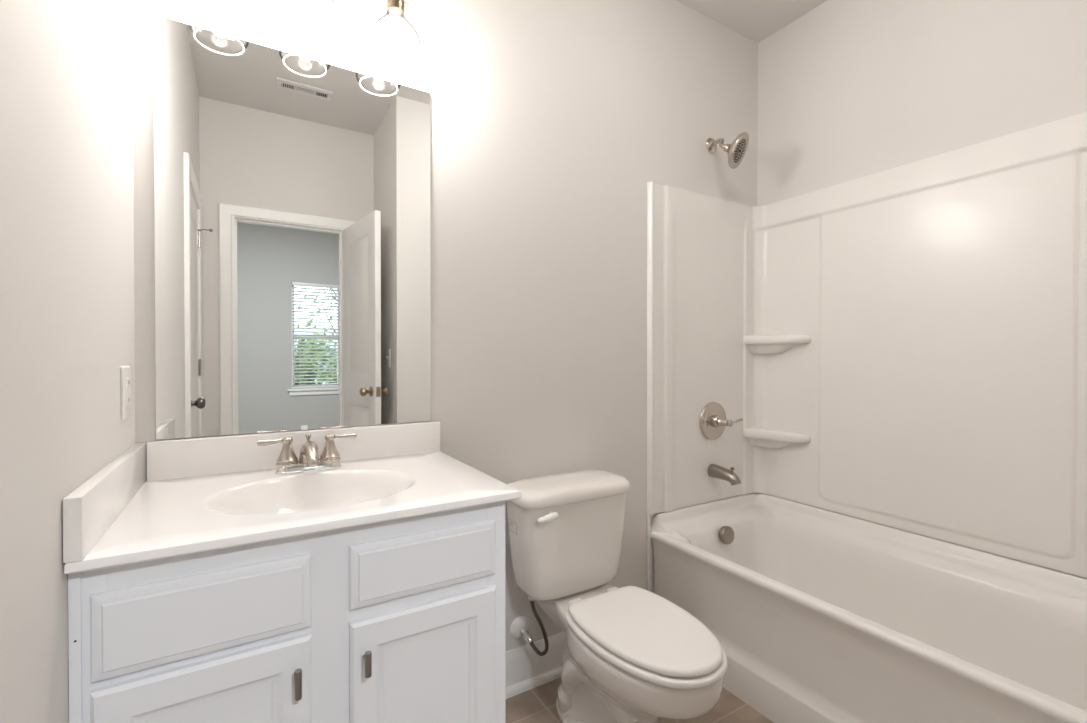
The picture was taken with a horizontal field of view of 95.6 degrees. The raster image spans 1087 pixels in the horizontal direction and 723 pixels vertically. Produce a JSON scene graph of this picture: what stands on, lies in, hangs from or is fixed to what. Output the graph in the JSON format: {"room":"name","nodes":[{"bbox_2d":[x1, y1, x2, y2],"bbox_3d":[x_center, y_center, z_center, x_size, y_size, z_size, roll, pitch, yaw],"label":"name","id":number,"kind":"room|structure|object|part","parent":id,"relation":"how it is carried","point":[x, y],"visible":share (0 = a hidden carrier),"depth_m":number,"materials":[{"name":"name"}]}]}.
{"room":"bathroom","nodes":[
{"label":"bathroom","id":0,"kind":"room"},
{"bbox_2d":[0,0,134,722],"bbox_3d":[-0.533,-0.183,0.289,0.150,2.701,2.016,0,1,-31],"label":"wall","id":1,"kind":"structure","parent":0,"point":[67,317],"depth_m":0.69,"materials":[{"name":"beige paint"}]},
{"bbox_2d":[121,366,130,419],"bbox_3d":[-0.920,0.068,1.088,0.008,0.116,0.071,0,1,-31],"label":"outlet plate","id":2,"kind":"object","parent":1,"relation":"attached to","point":[125,370],"visible":1,"depth_m":1.07,"materials":[{"name":"white plastic"}]},
{"bbox_2d":[126,377,130,407],"bbox_3d":[-0.918,0.068,1.090,0.003,0.067,0.034,0,1,-31],"label":"receptacle","id":3,"kind":"object","parent":2,"relation":"attached to","point":[128,379],"depth_m":1.09,"materials":[{"name":"grey plastic"}]},
{"bbox_2d":[132,0,757,651],"bbox_3d":[-0.002,-0.197,1.855,2.615,2.701,0.120,0,1,-31],"label":"wall","id":4,"kind":"structure","parent":0,"point":[551,121],"depth_m":1.77,"materials":[{"name":"beige paint"}]},
{"bbox_2d":[153,14,430,439],"bbox_3d":[-0.655,-0.330,1.385,0.694,1.042,0.009,0,1,-31],"label":"wall mirror","id":5,"kind":"object","parent":4,"relation":"attached to","point":[292,192],"visible":1,"depth_m":1.35,"materials":[{"name":"silver mirror"}]},
{"bbox_2d":[146,421,439,480],"bbox_3d":[-0.647,0.241,1.386,0.735,0.096,0.020,0,1,-31],"label":"backsplash","id":6,"kind":"structure","parent":4,"relation":"attached to","point":[191,457],"depth_m":1.31,"materials":[{"name":"stone"}]},
{"bbox_2d":[201,0,420,64],"bbox_3d":[-0.612,-1.011,1.305,0.566,0.271,0.179,0,1,-31],"label":"vanity light","id":7,"kind":"object","parent":4,"relation":"attached to","point":[395,9],"visible":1,"depth_m":1.38,"materials":[{"name":"white glass"}]},
{"bbox_3d":[-0.602,-0.935,1.288,0.140,0.113,0.140,0,1,-31],"label":"lamp shade","id":8,"kind":"part","parent":7,"relation":"part of","materials":[{"name":"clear glass"}]},
{"bbox_3d":[-0.602,-0.928,1.288,0.033,0.064,0.033,0,1,-31],"label":"bulb","id":9,"kind":"part","parent":7,"relation":"part of","materials":[{"name":"white glass"}]},
{"bbox_3d":[-0.420,-0.936,1.398,0.140,0.113,0.140,0,1,-31],"label":"lamp shade","id":10,"kind":"part","parent":7,"relation":"part of","materials":[{"name":"clear glass"}]},
{"bbox_3d":[-0.420,-0.976,1.398,0.031,0.028,0.031,0,1,-31],"label":"bulb","id":11,"kind":"part","parent":7,"relation":"part of","materials":[{"name":"white glass"}]},
{"bbox_3d":[-0.420,-0.929,1.398,0.033,0.064,0.033,0,1,-31],"label":"bulb","id":12,"kind":"part","parent":7,"relation":"part of","materials":[{"name":"white glass"}]},
{"bbox_2d":[510,597,548,655],"bbox_3d":[-0.051,0.887,1.702,0.081,0.234,0.122,0,1,-42],"label":"water supply line","id":13,"kind":"object","parent":4,"relation":"attached to","point":[519,627],"visible":0.89,"depth_m":1.69,"materials":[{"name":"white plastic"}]},
{"bbox_2d":[505,632,564,698],"bbox_3d":[0.047,1.082,1.808,0.910,0.143,0.030,0,1,-31],"label":"baseboard","id":14,"kind":"structure","parent":4,"relation":"attached to","point":[525,670],"depth_m":1.76,"materials":[{"name":"white paint"}]},
{"bbox_2d":[647,515,650,591],"bbox_3d":[0.439,0.894,2.054,0.014,0.515,0.010,0,1,-31],"label":"trim","id":15,"kind":"structure","parent":4,"relation":"attached to","point":[648,516],"depth_m":2.05,"materials":[{"name":"plastic"}]},
{"bbox_2d":[706,132,748,168],"bbox_3d":[0.810,-0.923,2.152,0.139,0.177,0.196,0,1,-31],"label":"shower fixture","id":16,"kind":"object","parent":4,"relation":"attached to","point":[736,151],"visible":1,"depth_m":2.12,"materials":[{"name":"silver metal"}]},
{"bbox_3d":[0.780,-0.956,2.184,0.035,0.071,0.110,0,1,-11],"label":"arm","id":17,"kind":"part","parent":16,"relation":"part of","materials":[{"name":"silver metal"}]},
{"bbox_2d":[505,677,773,722],"bbox_3d":[0.533,1.186,0.978,2.615,0.050,2.196,0,1,-31],"label":"floor","id":18,"kind":"structure","parent":0,"point":[537,704],"depth_m":1.63,"materials":[{"name":"tile"}]},
{"bbox_2d":[68,501,504,722],"bbox_3d":[-0.524,0.735,1.139,0.734,0.851,0.577,0,1,-31],"label":"vanity cabinet","id":19,"kind":"object","parent":18,"relation":"on","point":[402,620],"visible":0.9,"depth_m":0.90,"materials":[{"name":"white paint"}]},
{"bbox_3d":[-0.557,0.422,0.827,0.306,0.134,0.018,0,1,-31],"label":"false drawer","id":20,"kind":"part","parent":19,"relation":"part of","materials":[{"name":"white paint"}]},
{"bbox_3d":[-0.557,0.770,0.830,0.306,0.536,0.018,0,1,-31],"label":"door","id":21,"kind":"part","parent":19,"relation":"part of","materials":[{"name":"white paint"}]},
{"bbox_2d":[62,421,521,573],"bbox_3d":[-0.518,0.315,1.151,0.759,0.240,0.558,0,1,-31],"label":"countertop","id":22,"kind":"structure","parent":19,"relation":"on","point":[161,499],"depth_m":1.12,"materials":[{"name":"stone"}]},
{"bbox_2d":[257,433,356,474],"bbox_3d":[-0.605,0.241,1.280,0.239,0.095,0.138,0,1,-31],"label":"faucet","id":23,"kind":"object","parent":22,"relation":"on","point":[287,461],"visible":1,"depth_m":1.28,"materials":[{"name":"silver metal"}]},
{"bbox_3d":[-0.698,0.206,1.261,0.060,0.017,0.019,0,1,-31],"label":"lever","id":24,"kind":"part","parent":23,"relation":"part of","materials":[{"name":"silver metal"}]},
{"bbox_3d":[-0.668,0.233,1.285,0.054,0.075,0.054,0,1,-31],"label":"handle","id":25,"kind":"part","parent":23,"relation":"part of","materials":[{"name":"silver metal"}]},
{"bbox_3d":[-0.624,0.277,1.312,0.160,0.024,0.054,0,1,-31],"label":"plate","id":26,"kind":"part","parent":23,"relation":"part of","materials":[{"name":"silver metal"}]},
{"bbox_3d":[-0.634,0.218,1.329,0.016,0.049,0.016,0,1,-31],"label":"lift rod","id":27,"kind":"part","parent":23,"relation":"part of","materials":[{"name":"silver metal"}]},
{"bbox_3d":[-0.605,0.239,1.280,0.051,0.062,0.138,0,1,-31],"label":"spout","id":28,"kind":"part","parent":23,"relation":"part of","materials":[{"name":"silver metal"}]},
{"bbox_3d":[-0.580,0.233,1.338,0.054,0.075,0.054,0,1,-31],"label":"handle","id":29,"kind":"part","parent":23,"relation":"part of","materials":[{"name":"silver metal"}]},
{"bbox_3d":[-0.545,0.205,1.353,0.060,0.017,0.019,0,1,-31],"label":"lever","id":30,"kind":"part","parent":23,"relation":"part of","materials":[{"name":"silver metal"}]},
{"bbox_3d":[-0.435,0.566,0.873,0.012,0.050,0.032,0,1,-31],"label":"handle","id":31,"kind":"part","parent":19,"relation":"part of","materials":[{"name":"silver metal"}]},
{"bbox_3d":[-0.334,0.568,0.933,0.012,0.045,0.032,0,1,-31],"label":"handle","id":32,"kind":"part","parent":19,"relation":"part of","materials":[{"name":"silver metal"}]},
{"bbox_3d":[-0.238,0.413,1.019,0.307,0.123,0.018,0,1,-31],"label":"drawer","id":33,"kind":"part","parent":19,"relation":"part of","materials":[{"name":"white paint"}]},
{"bbox_3d":[-0.238,0.768,1.022,0.307,0.536,0.018,0,1,-31],"label":"door","id":34,"kind":"part","parent":19,"relation":"part of","materials":[{"name":"white paint"}]},
{"bbox_2d":[506,470,726,722],"bbox_3d":[0.212,0.782,1.492,0.444,0.750,0.719,0,1,-31],"label":"toilet","id":35,"kind":"object","parent":18,"relation":"on","point":[631,654],"visible":0.95,"depth_m":1.51,"materials":[{"name":"ceramic"}]},
{"bbox_3d":[0.012,0.485,1.528,0.070,0.028,0.031,0,1,-31],"label":"flush lever","id":36,"kind":"part","parent":35,"relation":"part of","materials":[{"name":"plastic"}]},
{"bbox_3d":[0.083,0.616,1.705,0.420,0.320,0.201,0,1,-31],"label":"tank","id":37,"kind":"part","parent":35,"relation":"part of","materials":[{"name":"white ceramic"}]},
{"bbox_3d":[0.085,0.430,1.701,0.442,0.050,0.222,0,1,-31],"label":"tank lid","id":38,"kind":"part","parent":35,"relation":"part of","materials":[{"name":"white ceramic"}]},
{"bbox_3d":[0.295,0.774,1.394,0.344,0.018,0.465,0,1,-31],"label":"seat","id":39,"kind":"part","parent":35,"relation":"part of","materials":[{"name":"plastic"}]},
{"bbox_3d":[0.295,0.751,1.394,0.322,0.018,0.443,0,1,-31],"label":"lid","id":40,"kind":"part","parent":35,"relation":"part of","materials":[{"name":"plastic"}]},
{"bbox_2d":[651,493,1086,722],"bbox_3d":[1.103,0.899,1.640,0.701,0.512,1.398,0,1,-31],"label":"bathtub","id":41,"kind":"object","parent":18,"relation":"on","point":[817,615],"visible":0.97,"depth_m":1.61,"materials":[{"name":"plastic"}]},
{"bbox_2d":[676,0,826,42],"bbox_3d":[0.549,-1.589,0.927,2.615,0.100,2.256,0,1,-31],"label":"ceiling","id":42,"kind":"structure","parent":0,"point":[756,20],"depth_m":2.19,"materials":[{"name":"paint"}]},
{"bbox_2d":[757,0,1086,578],"bbox_3d":[1.648,-0.194,1.532,0.120,2.701,2.136,0,1,-31],"label":"wall","id":43,"kind":"structure","parent":0,"point":[848,90],"depth_m":1.87,"materials":[{"name":"beige paint"}]},
{"bbox_2d":[647,112,1086,577],"bbox_3d":[1.101,-0.049,1.627,0.719,1.378,1.409,0,1,-31],"label":"tub surround","id":44,"kind":"object","parent":43,"relation":"attached to","point":[904,347],"visible":0.98,"depth_m":1.88,"materials":[{"name":"plastic"}]},
{"bbox_2d":[699,402,742,439],"bbox_3d":[0.793,0.270,2.190,0.173,0.173,0.109,0,1,-31],"label":"shower valve","id":45,"kind":"object","parent":44,"relation":"attached to","point":[713,421],"visible":1,"depth_m":2.21,"materials":[{"name":"silver metal"}]},
{"bbox_2d":[708,464,740,485],"bbox_3d":[0.804,0.500,2.175,0.060,0.078,0.148,0,1,-31],"label":"tub spout","id":46,"kind":"object","parent":44,"relation":"attached to","point":[715,471],"visible":1,"depth_m":2.16,"materials":[{"name":"silver metal"}]},
{"bbox_2d":[743,428,810,448],"bbox_3d":[1.064,0.364,2.261,0.106,0.088,0.272,0,1,-31],"label":"corner shelf","id":47,"kind":"object","parent":44,"relation":"attached to","point":[753,438],"depth_m":2.27,"materials":[{"name":"plastic"}]},
{"bbox_2d":[743,334,811,353],"bbox_3d":[1.064,-0.078,2.257,0.106,0.088,0.272,0,1,-31],"label":"corner shelf","id":48,"kind":"object","parent":44,"relation":"attached to","point":[752,343],"depth_m":2.26,"materials":[{"name":"plastic"}]}
]}

